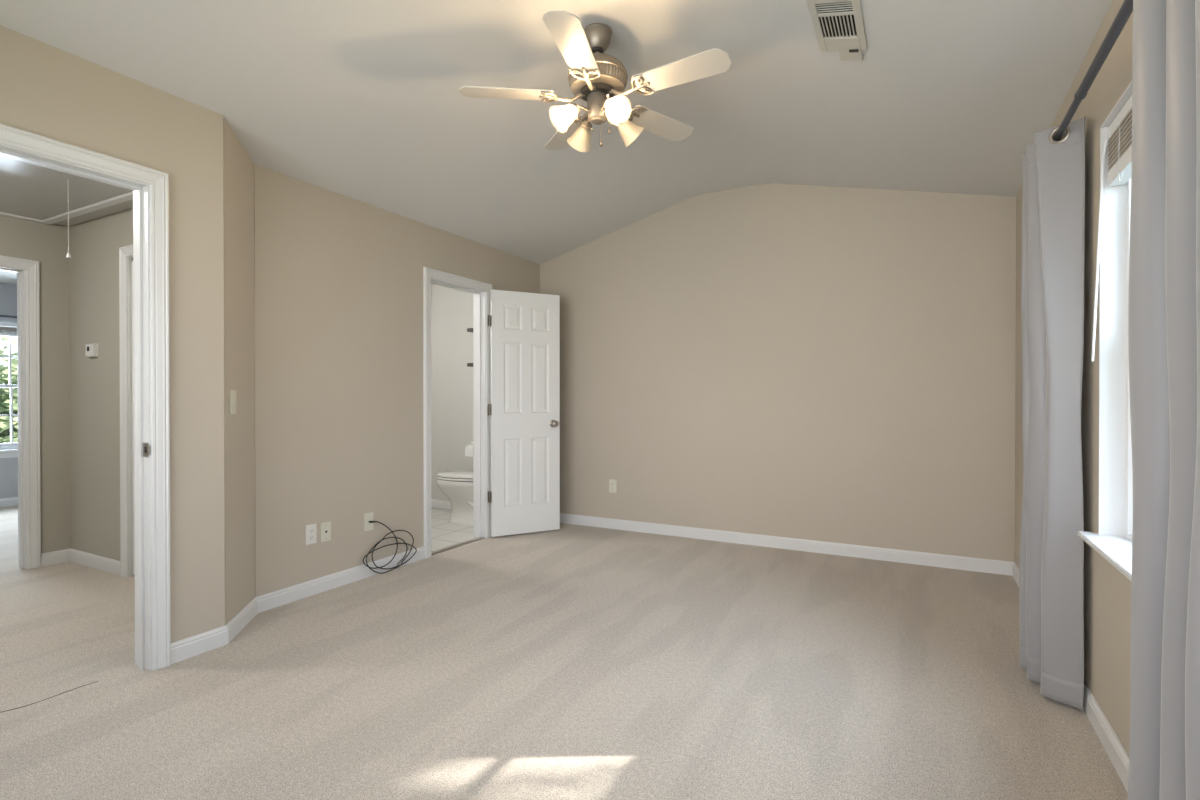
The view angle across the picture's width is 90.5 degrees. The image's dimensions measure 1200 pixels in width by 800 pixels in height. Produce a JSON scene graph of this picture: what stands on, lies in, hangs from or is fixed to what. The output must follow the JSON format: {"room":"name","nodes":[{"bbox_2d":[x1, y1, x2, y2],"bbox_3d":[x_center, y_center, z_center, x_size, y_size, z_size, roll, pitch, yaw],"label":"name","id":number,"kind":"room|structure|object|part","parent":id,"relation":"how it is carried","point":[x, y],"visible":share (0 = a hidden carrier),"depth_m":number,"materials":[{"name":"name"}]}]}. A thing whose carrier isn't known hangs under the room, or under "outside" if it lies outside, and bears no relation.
{"room":"empty bedroom","nodes":[
{"label":"empty bedroom","id":0,"kind":"room"},
{"bbox_2d":[0,282,17,498],"bbox_3d":[-6.641,-0.028,5.757,0.120,2.515,4.700,0,0,28],"label":"wall","id":1,"kind":"structure","parent":0,"point":[8,292],"depth_m":6.31,"materials":[{"name":"grey paint"}]},
{"bbox_2d":[0,315,16,317],"bbox_3d":[-6.454,-0.871,5.879,0.090,0.060,1.900,0,0,28],"label":"curtain rod","id":2,"kind":"object","parent":1,"relation":"attached to","point":[8,316],"visible":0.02,"depth_m":6.25,"materials":[{"name":"grey metal"}]},
{"bbox_2d":[0,326,17,449],"bbox_3d":[-6.540,-0.146,5.934,0.090,1.350,1.610,0,0,28],"label":"window","id":3,"kind":"structure","parent":1,"relation":"in","point":[3,446],"depth_m":6.36,"materials":[{"name":"white plastic"}]},
{"bbox_2d":[0,322,16,336],"bbox_3d":[-6.461,-0.743,5.889,0.047,0.145,1.570,0,0,28],"label":"window blind","id":4,"kind":"object","parent":3,"relation":"attached to","point":[11,330],"visible":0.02,"depth_m":6.27,"materials":[{"name":"white plastic"}]},
{"bbox_3d":[-6.461,-0.685,5.889,0.046,0.029,1.564,0,0,28],"label":"rail","id":5,"kind":"part","parent":4,"relation":"part of","materials":[{"name":"white plastic"}]},
{"bbox_3d":[-6.554,-0.457,5.940,0.028,0.658,1.538,0,0,28],"label":"sash","id":6,"kind":"part","parent":3,"relation":"part of","materials":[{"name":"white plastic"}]},
{"bbox_3d":[-6.540,-0.146,5.934,0.090,1.350,1.610,0,0,28],"label":"frame","id":7,"kind":"part","parent":3,"relation":"part of","materials":[{"name":"white plastic"}]},
{"bbox_3d":[-6.526,0.165,5.929,0.028,0.658,1.538,0,0,28],"label":"sash","id":8,"kind":"part","parent":3,"relation":"part of","materials":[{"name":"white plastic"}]},
{"bbox_2d":[0,497,17,506],"bbox_3d":[-6.582,1.087,5.731,0.013,0.087,4.700,0,0,28],"label":"baseboard","id":9,"kind":"structure","parent":1,"relation":"attached to","point":[5,502],"depth_m":6.31,"materials":[{"name":"paint"}]},
{"bbox_2d":[0,449,17,457],"bbox_3d":[-6.479,0.572,5.905,0.070,0.085,1.710,0,0,28],"label":"trim","id":10,"kind":"structure","parent":1,"relation":"attached to","point":[10,453],"depth_m":6.30,"materials":[{"name":"paint"}]},
{"bbox_2d":[0,215,70,553],"bbox_3d":[-4.356,-0.014,3.201,0.120,2.515,2.345,0,0,28],"label":"wall","id":11,"kind":"structure","parent":0,"point":[47,244],"depth_m":4.12,"materials":[{"name":"paint"}]},
{"bbox_2d":[0,266,26,568],"bbox_3d":[-4.099,0.127,3.683,0.122,2.028,0.811,0,0,28],"label":"trim","id":12,"kind":"structure","parent":11,"relation":"attached to","point":[21,273],"depth_m":4.01,"materials":[{"name":"paint"}]},
{"bbox_2d":[0,255,40,568],"bbox_3d":[-4.036,0.099,3.649,0.021,2.084,0.923,0,0,28],"label":"trim","id":13,"kind":"structure","parent":11,"relation":"attached to","point":[32,267],"depth_m":4.02,"materials":[{"name":"paint"}]},
{"bbox_2d":[69,208,132,560],"bbox_3d":[-2.875,-0.017,3.808,2.160,2.515,0.120,0,0,28],"label":"wall","id":14,"kind":"structure","parent":0,"point":[94,245],"depth_m":4.03,"materials":[{"name":"paint"}]},
{"bbox_2d":[41,548,119,574],"bbox_3d":[-3.460,1.096,3.964,0.745,0.087,0.165,0,0,28],"label":"baseboard","id":15,"kind":"structure","parent":14,"relation":"attached to","point":[105,564],"depth_m":4.08,"materials":[{"name":"paint"}]},
{"bbox_2d":[85,343,98,357],"bbox_3d":[-3.440,-0.336,4.023,0.124,0.092,0.028,0,0,28],"label":"thermostat","id":16,"kind":"object","parent":14,"relation":"attached to","point":[91,350],"visible":1,"depth_m":4.00,"materials":[{"name":"white plastic"}]},
{"bbox_2d":[119,245,132,576],"bbox_3d":[-2.701,0.079,3.635,0.898,2.124,0.021,0,0,28],"label":"trim","id":17,"kind":"structure","parent":14,"relation":"attached to","point":[125,252],"depth_m":3.82,"materials":[{"name":"paint"}]},
{"bbox_2d":[128,256,134,576],"bbox_3d":[-2.668,0.107,3.698,0.786,2.068,0.120,0,0,28],"label":"trim","id":18,"kind":"structure","parent":14,"relation":"attached to","point":[130,259],"depth_m":3.83,"materials":[{"name":"paint"}]},
{"bbox_2d":[131,261,134,574],"bbox_3d":[-2.697,0.119,3.644,0.744,2.020,0.102,0,0,28],"label":"door","id":19,"kind":"structure","parent":14,"relation":"in","point":[131,261],"depth_m":3.83,"materials":[{"name":"paint"}]},
{"bbox_2d":[0,25,224,642],"bbox_3d":[-2.291,-0.250,1.918,0.120,3.000,2.028,0,0,28],"label":"wall","id":20,"kind":"structure","parent":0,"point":[46,90],"depth_m":2.62,"materials":[{"name":"paint"}]},
{"bbox_2d":[0,123,170,670],"bbox_3d":[-2.142,0.087,2.177,0.142,2.124,0.960,0,0,28],"label":"door frame","id":21,"kind":"structure","parent":20,"relation":"attached to","point":[158,181],"depth_m":2.53,"materials":[{"name":"paint"}]},
{"bbox_2d":[143,443,149,456],"bbox_3d":[-1.922,0.212,2.520,0.046,0.060,0.008,0,0,28],"label":"strike plate","id":22,"kind":"object","parent":21,"relation":"attached to","point":[146,447],"visible":1,"depth_m":2.52,"materials":[{"name":"silver metal"}]},
{"bbox_2d":[223,116,254,624],"bbox_3d":[-1.855,-0.256,3.015,0.385,3.000,0.314,0,0,28],"label":"wall","id":23,"kind":"structure","parent":0,"point":[238,167],"depth_m":2.97,"materials":[{"name":"paint"}]},
{"bbox_2d":[230,390,236,413],"bbox_3d":[-1.772,0.010,2.882,0.016,0.115,0.070,0,0,-13],"label":"light switch","id":24,"kind":"object","parent":23,"relation":"attached to","point":[233,405],"visible":1,"depth_m":2.88,"materials":[{"name":"beige plastic"}]},
{"bbox_2d":[254,164,539,596],"bbox_3d":[-1.257,-0.263,4.416,0.120,3.000,2.730,0,0,28],"label":"wall","id":25,"kind":"structure","parent":0,"point":[338,278],"depth_m":3.65,"materials":[{"name":"paint"}]},
{"bbox_2d":[171,546,424,663],"bbox_3d":[-1.644,1.098,3.452,0.222,0.087,1.798,0,0,18],"label":"baseboard","id":26,"kind":"structure","parent":25,"relation":"attached to","point":[198,644],"depth_m":3.27,"materials":[{"name":"paint"}]},
{"bbox_2d":[305,523,316,544],"bbox_3d":[-1.689,0.785,3.477,0.009,0.115,0.070,0,0,28],"label":"wall outlet","id":27,"kind":"object","parent":25,"relation":"attached to","point":[310,530],"visible":1,"depth_m":3.47,"materials":[{"name":"white plastic"}]},
{"bbox_2d":[320,521,330,541],"bbox_3d":[-1.643,0.789,3.565,0.007,0.115,0.070,0,0,28],"label":"phone jack","id":28,"kind":"object","parent":25,"relation":"attached to","point":[325,527],"visible":1,"depth_m":3.56,"materials":[{"name":"beige plastic"}]},
{"bbox_2d":[364,512,373,531],"bbox_3d":[-1.490,0.787,3.842,0.015,0.115,0.070,0,0,28],"label":"outlet","id":29,"kind":"object","parent":25,"relation":"attached to","point":[368,517],"visible":1,"depth_m":3.84,"materials":[{"name":"beige plastic"}]},
{"bbox_2d":[423,267,491,557],"bbox_3d":[-1.078,0.089,4.603,0.021,2.094,0.767,0,0,28],"label":"trim","id":30,"kind":"structure","parent":25,"relation":"attached to","point":[428,273],"depth_m":4.31,"materials":[{"name":"paint"}]},
{"bbox_2d":[431,537,483,555],"bbox_3d":[-1.112,1.144,4.624,0.048,0.024,0.620,0,0,28],"label":"trim","id":31,"kind":"structure","parent":25,"relation":"attached to","point":[479,538],"depth_m":4.62,"materials":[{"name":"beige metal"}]},
{"bbox_2d":[431,278,485,537],"bbox_3d":[-1.141,0.117,4.637,0.122,2.038,0.655,0,0,28],"label":"trim","id":32,"kind":"structure","parent":25,"relation":"attached to","point":[479,295],"depth_m":4.90,"materials":[{"name":"paint"}]},
{"bbox_2d":[473,293,473,493],"bbox_3d":[-1.203,0.088,4.670,0.021,2.094,0.767,0,0,28],"label":"trim","id":33,"kind":"structure","parent":25,"relation":"attached to","point":[473,293],"depth_m":4.95,"materials":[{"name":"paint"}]},
{"bbox_2d":[488,289,559,536],"bbox_3d":[-0.635,0.108,5.004,0.634,2.020,0.169,0,0,-28],"label":"door","id":34,"kind":"structure","parent":25,"relation":"in","point":[524,408],"depth_m":4.98,"materials":[{"name":"paint"}]},
{"bbox_3d":[-0.412,0.202,5.124,0.066,0.066,0.169,0,0,-28],"label":"knob","id":35,"kind":"part","parent":34,"relation":"part of","materials":[{"name":"silver metal"}]},
{"bbox_2d":[0,0,1112,283],"bbox_3d":[-2.529,-1.542,3.695,9.310,0.635,5.191,0,0,28],"label":"ceiling","id":36,"kind":"structure","parent":0,"point":[360,100],"depth_m":2.88,"materials":[{"name":"paint"}]},
{"bbox_2d":[0,156,132,257],"bbox_3d":[-3.084,-1.004,3.322,1.995,0.436,0.705,0,0,28],"label":"attic hatch","id":37,"kind":"object","parent":36,"relation":"attached to","point":[28,191],"visible":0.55,"depth_m":3.49,"materials":[{"name":"grey paint"}]},
{"bbox_3d":[-3.088,-1.219,3.323,1.885,0.005,0.585,0,0,28],"label":"panel","id":38,"kind":"part","parent":37,"relation":"part of","materials":[{"name":"grey paint"}]},
{"bbox_3d":[-3.084,-1.213,3.321,1.995,0.018,0.705,0,0,28],"label":"frame","id":39,"kind":"part","parent":37,"relation":"part of","materials":[{"name":"paint"}]},
{"bbox_3d":[-2.930,-1.015,3.276,0.003,0.406,0.003,0,0,28],"label":"pull cord","id":40,"kind":"part","parent":37,"relation":"part of","materials":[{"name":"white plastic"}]},
{"bbox_2d":[459,11,731,151],"bbox_3d":[0.023,-1.405,2.663,1.146,0.520,1.185,0,0,28],"label":"ceiling fan","id":41,"kind":"object","parent":36,"relation":"hanging from","point":[597,78],"visible":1,"depth_m":2.60,"materials":[{"name":"grey metal"}]},
{"bbox_3d":[-0.417,-1.369,2.655,0.416,0.029,0.139,0,0,-5],"label":"blade","id":42,"kind":"part","parent":41,"relation":"part of","materials":[{"name":"white wood"}]},
{"bbox_3d":[-0.141,-1.260,2.619,0.068,0.063,0.045,0,0,-11],"label":"light bulb","id":43,"kind":"part","parent":41,"relation":"part of","materials":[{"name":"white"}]},
{"bbox_3d":[-0.169,-1.241,2.614,0.117,0.124,0.126,0,0,28],"label":"lamp shade","id":44,"kind":"part","parent":41,"relation":"part of","materials":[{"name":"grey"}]},
{"bbox_3d":[-0.170,-1.371,3.067,0.139,0.029,0.416,0,0,-23],"label":"blade","id":45,"kind":"part","parent":41,"relation":"part of","materials":[{"name":"white wood"}]},
{"bbox_3d":[-0.102,-1.367,2.293,0.139,0.029,0.416,0,0,13],"label":"blade","id":46,"kind":"part","parent":41,"relation":"part of","materials":[{"name":"white wood"}]},
{"bbox_2d":[568,103,579,119],"bbox_3d":[-0.108,-1.289,2.631,0.052,0.065,0.070,0,0,-22],"label":"socket","id":47,"kind":"object","parent":41,"relation":"attached to","point":[575,108],"depth_m":2.61,"materials":[{"name":"grey metal"}]},
{"bbox_3d":[-0.088,-1.242,2.850,0.126,0.124,0.117,0,0,28],"label":"lamp shade","id":48,"kind":"part","parent":41,"relation":"part of","materials":[{"name":"beige glass"}]},
{"bbox_3d":[-0.078,-1.298,2.655,0.073,0.029,0.014,0,0,-28],"label":"lamp arm","id":49,"kind":"part","parent":41,"relation":"part of","materials":[{"name":"grey metal"}]},
{"bbox_2d":[578,120,592,130],"bbox_3d":[-0.070,-1.289,2.789,0.070,0.065,0.052,0,0,-22],"label":"socket","id":50,"kind":"object","parent":41,"relation":"attached to","point":[585,125],"depth_m":2.78,"materials":[{"name":"brown metal"}]},
{"bbox_2d":[602,94,614,112],"bbox_3d":[0.050,-1.288,2.593,0.070,0.065,0.052,0,0,-22],"label":"socket","id":51,"kind":"object","parent":41,"relation":"attached to","point":[610,107],"depth_m":2.57,"materials":[{"name":"grey metal"}]},
{"bbox_3d":[0.057,-1.259,2.558,0.045,0.063,0.068,0,0,-45],"label":"light bulb","id":52,"kind":"part","parent":41,"relation":"part of","materials":[{"name":"white glass"}]},
{"bbox_3d":[0.067,-1.240,2.533,0.126,0.124,0.117,0,0,28],"label":"lamp shade","id":53,"kind":"part","parent":41,"relation":"part of","materials":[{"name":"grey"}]},
{"bbox_3d":[0.148,-1.242,2.769,0.117,0.124,0.126,0,0,28],"label":"lamp shade","id":54,"kind":"part","parent":41,"relation":"part of","materials":[{"name":"beige glass"}]},
{"bbox_3d":[0.298,-1.371,2.958,0.416,0.029,0.139,0,0,-41],"label":"blade","id":55,"kind":"part","parent":41,"relation":"part of","materials":[{"name":"white wood"}]},
{"bbox_3d":[0.336,-1.368,2.478,0.418,0.029,0.148,0,0,28],"label":"blade","id":56,"kind":"part","parent":41,"relation":"part of","materials":[{"name":"white wood"}]},
{"bbox_2d":[806,0,866,60],"bbox_3d":[0.969,-1.493,2.405,0.186,0.049,0.460,0,0,28],"label":"ceiling vent","id":57,"kind":"object","parent":36,"relation":"in","point":[838,25],"visible":1,"depth_m":2.38,"materials":[{"name":"metal"}]},
{"bbox_2d":[0,505,1127,799],"bbox_3d":[-2.501,1.200,3.762,9.310,0.120,5.310,0,0,28],"label":"floor","id":58,"kind":"structure","parent":0,"point":[571,661],"depth_m":2.37,"materials":[{"name":"carpet"}]},
{"bbox_2d":[2,681,97,711],"bbox_3d":[-2.151,1.148,2.267,0.045,0.003,0.378,0,0,39],"label":"cable","id":59,"kind":"object","parent":58,"relation":"on","point":[96,681],"depth_m":2.28,"materials":[{"name":"black rubber"}]},
{"bbox_2d":[363,521,416,573],"bbox_3d":[-1.402,0.960,3.961,0.042,0.360,0.455,0,0,28],"label":"coaxial cable","id":60,"kind":"object","parent":58,"relation":"on","point":[395,537],"visible":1,"depth_m":3.96,"materials":[{"name":"black rubber"}]},
{"bbox_2d":[436,441,473,525],"bbox_3d":[-1.189,0.745,5.491,0.743,0.778,0.420,0,0,28],"label":"toilet","id":61,"kind":"object","parent":58,"relation":"on","point":[457,486],"visible":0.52,"depth_m":5.39,"materials":[{"name":"white ceramic"}]},
{"bbox_3d":[-1.265,0.717,5.531,0.572,0.020,0.380,0,0,28],"label":"seat","id":62,"kind":"part","parent":61,"relation":"part of","materials":[{"name":"white ceramic"}]},
{"bbox_3d":[-1.263,0.689,5.530,0.572,0.026,0.380,0,0,28],"label":"lid","id":63,"kind":"part","parent":61,"relation":"part of","materials":[{"name":"white ceramic"}]},
{"bbox_3d":[-1.215,0.933,5.505,0.681,0.403,0.372,0,0,28],"label":"bowl","id":64,"kind":"part","parent":61,"relation":"part of","materials":[{"name":"white ceramic"}]},
{"bbox_2d":[431,183,1015,561],"bbox_3d":[0.199,-0.292,5.254,5.960,3.050,0.120,0,0,28],"label":"wall","id":65,"kind":"structure","parent":0,"point":[807,362],"depth_m":4.52,"materials":[{"name":"paint"}]},
{"bbox_2d":[431,499,450,509],"bbox_3d":[-1.526,1.085,6.107,1.920,0.087,0.013,0,0,28],"label":"baseboard","id":66,"kind":"structure","parent":65,"relation":"attached to","point":[441,504],"depth_m":6.17,"materials":[{"name":"paint"}]},
{"bbox_2d":[609,479,615,492],"bbox_3d":[0.112,0.758,5.233,0.070,0.115,0.009,0,0,28],"label":"wall outlet","id":67,"kind":"object","parent":65,"relation":"attached to","point":[612,483],"visible":1,"depth_m":5.23,"materials":[{"name":"beige plastic"}]},
{"bbox_2d":[560,513,1014,575],"bbox_3d":[1.063,1.092,4.724,3.690,0.087,0.013,0,0,28],"label":"baseboard","id":68,"kind":"structure","parent":65,"relation":"attached to","point":[867,552],"depth_m":4.46,"materials":[{"name":"paint"}]},
{"bbox_2d":[1015,0,1132,755],"bbox_3d":[1.566,-0.273,1.583,0.150,3.050,5.070,0,0,28],"label":"wall","id":69,"kind":"structure","parent":0,"point":[1107,592],"depth_m":2.12,"materials":[{"name":"paint"}]},
{"bbox_2d":[1013,563,1128,791],"bbox_3d":[1.490,1.108,1.623,0.013,0.087,5.056,0,0,28],"label":"baseboard","id":70,"kind":"structure","parent":69,"relation":"attached to","point":[1112,745],"depth_m":1.95,"materials":[{"name":"paint"}]},
{"bbox_2d":[1053,0,1132,140],"bbox_3d":[1.419,-0.991,1.584,0.114,0.070,2.220,0,0,28],"label":"curtain rod","id":71,"kind":"object","parent":69,"relation":"attached to","point":[1126,9],"visible":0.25,"depth_m":1.73,"materials":[{"name":"grey metal"}]},
{"bbox_2d":[1019,116,1084,709],"bbox_3d":[1.779,0.050,2.353,0.152,2.160,0.373,0,0,28],"label":"curtain","id":72,"kind":"object","parent":71,"relation":"hanging from","point":[1051,571],"visible":0.98,"depth_m":2.23,"materials":[{"name":"grey fabric"}]},
{"bbox_2d":[1127,0,1199,799],"bbox_3d":[1.065,0.057,1.010,0.146,2.160,0.612,0,0,28],"label":"curtain","id":73,"kind":"object","parent":71,"relation":"hanging from","point":[1164,250],"visible":1,"depth_m":1.10,"materials":[{"name":"grey fabric"}]},
{"bbox_2d":[1078,531,1131,580],"bbox_3d":[1.533,0.481,1.664,0.124,0.019,1.005,0,0,28],"label":"window sill","id":74,"kind":"structure","parent":69,"relation":"attached to","point":[1117,550],"depth_m":1.89,"materials":[{"name":"paint"}]},
{"bbox_2d":[1091,95,1131,360],"bbox_3d":[1.547,-0.537,1.660,0.085,0.807,0.927,0,0,28],"label":"window blind","id":75,"kind":"object","parent":69,"relation":"attached to","point":[1120,129],"visible":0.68,"depth_m":1.97,"materials":[{"name":"white plastic"}]},
{"bbox_3d":[1.560,-0.758,1.643,0.046,0.049,0.905,0,0,28],"label":"rail","id":76,"kind":"part","parent":75,"relation":"part of","materials":[{"name":"white plastic"}]},
{"bbox_3d":[1.675,-0.808,1.911,0.006,0.208,0.052,0,0,28],"label":"lift cord","id":77,"kind":"part","parent":75,"relation":"part of","materials":[{"name":"white fabric"}]},
{"bbox_2d":[1098,81,1131,536],"bbox_3d":[1.556,-0.229,1.648,0.072,1.440,0.935,0,0,28],"label":"window","id":78,"kind":"structure","parent":69,"relation":"attached to","point":[1112,271],"depth_m":2.06,"materials":[{"name":"glass"}]},
{"bbox_2d":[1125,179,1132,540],"bbox_3d":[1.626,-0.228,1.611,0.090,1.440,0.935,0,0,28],"label":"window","id":79,"kind":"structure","parent":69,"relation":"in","point":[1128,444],"depth_m":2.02,"materials":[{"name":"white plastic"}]},
{"label":"outside","id":80,"kind":"structure","parent":0,"visible":0},
{"bbox_3d":[0.000,4.410,0.023,120.000,0.100,120.000,0,0,28],"label":"ground","id":81,"kind":"structure","parent":80,"visible":0},
{"bbox_2d":[0,336,17,442],"bbox_3d":[-11.214,1.358,10.676,4.814,5.987,4.902,0,0,22],"label":"tree","id":82,"kind":"object","parent":81,"relation":"on","point":[4,378],"visible":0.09,"depth_m":10.18,"materials":[{"name":"green plant"}]},
{"bbox_3d":[-1.232,0.489,5.906,0.187,0.051,0.086,0,0,28],"label":"toilet paper holder","id":83,"kind":"object","parent":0,"visible":0},
{"bbox_2d":[465,444,472,456],"bbox_3d":[-1.259,0.494,5.883,0.100,0.120,0.112,0,0,28],"label":"toilet paper roll","id":84,"kind":"object","parent":83,"relation":"hanging from","point":[469,447],"visible":0.56,"depth_m":5.84,"materials":[{"name":"white paper"}]}
]}

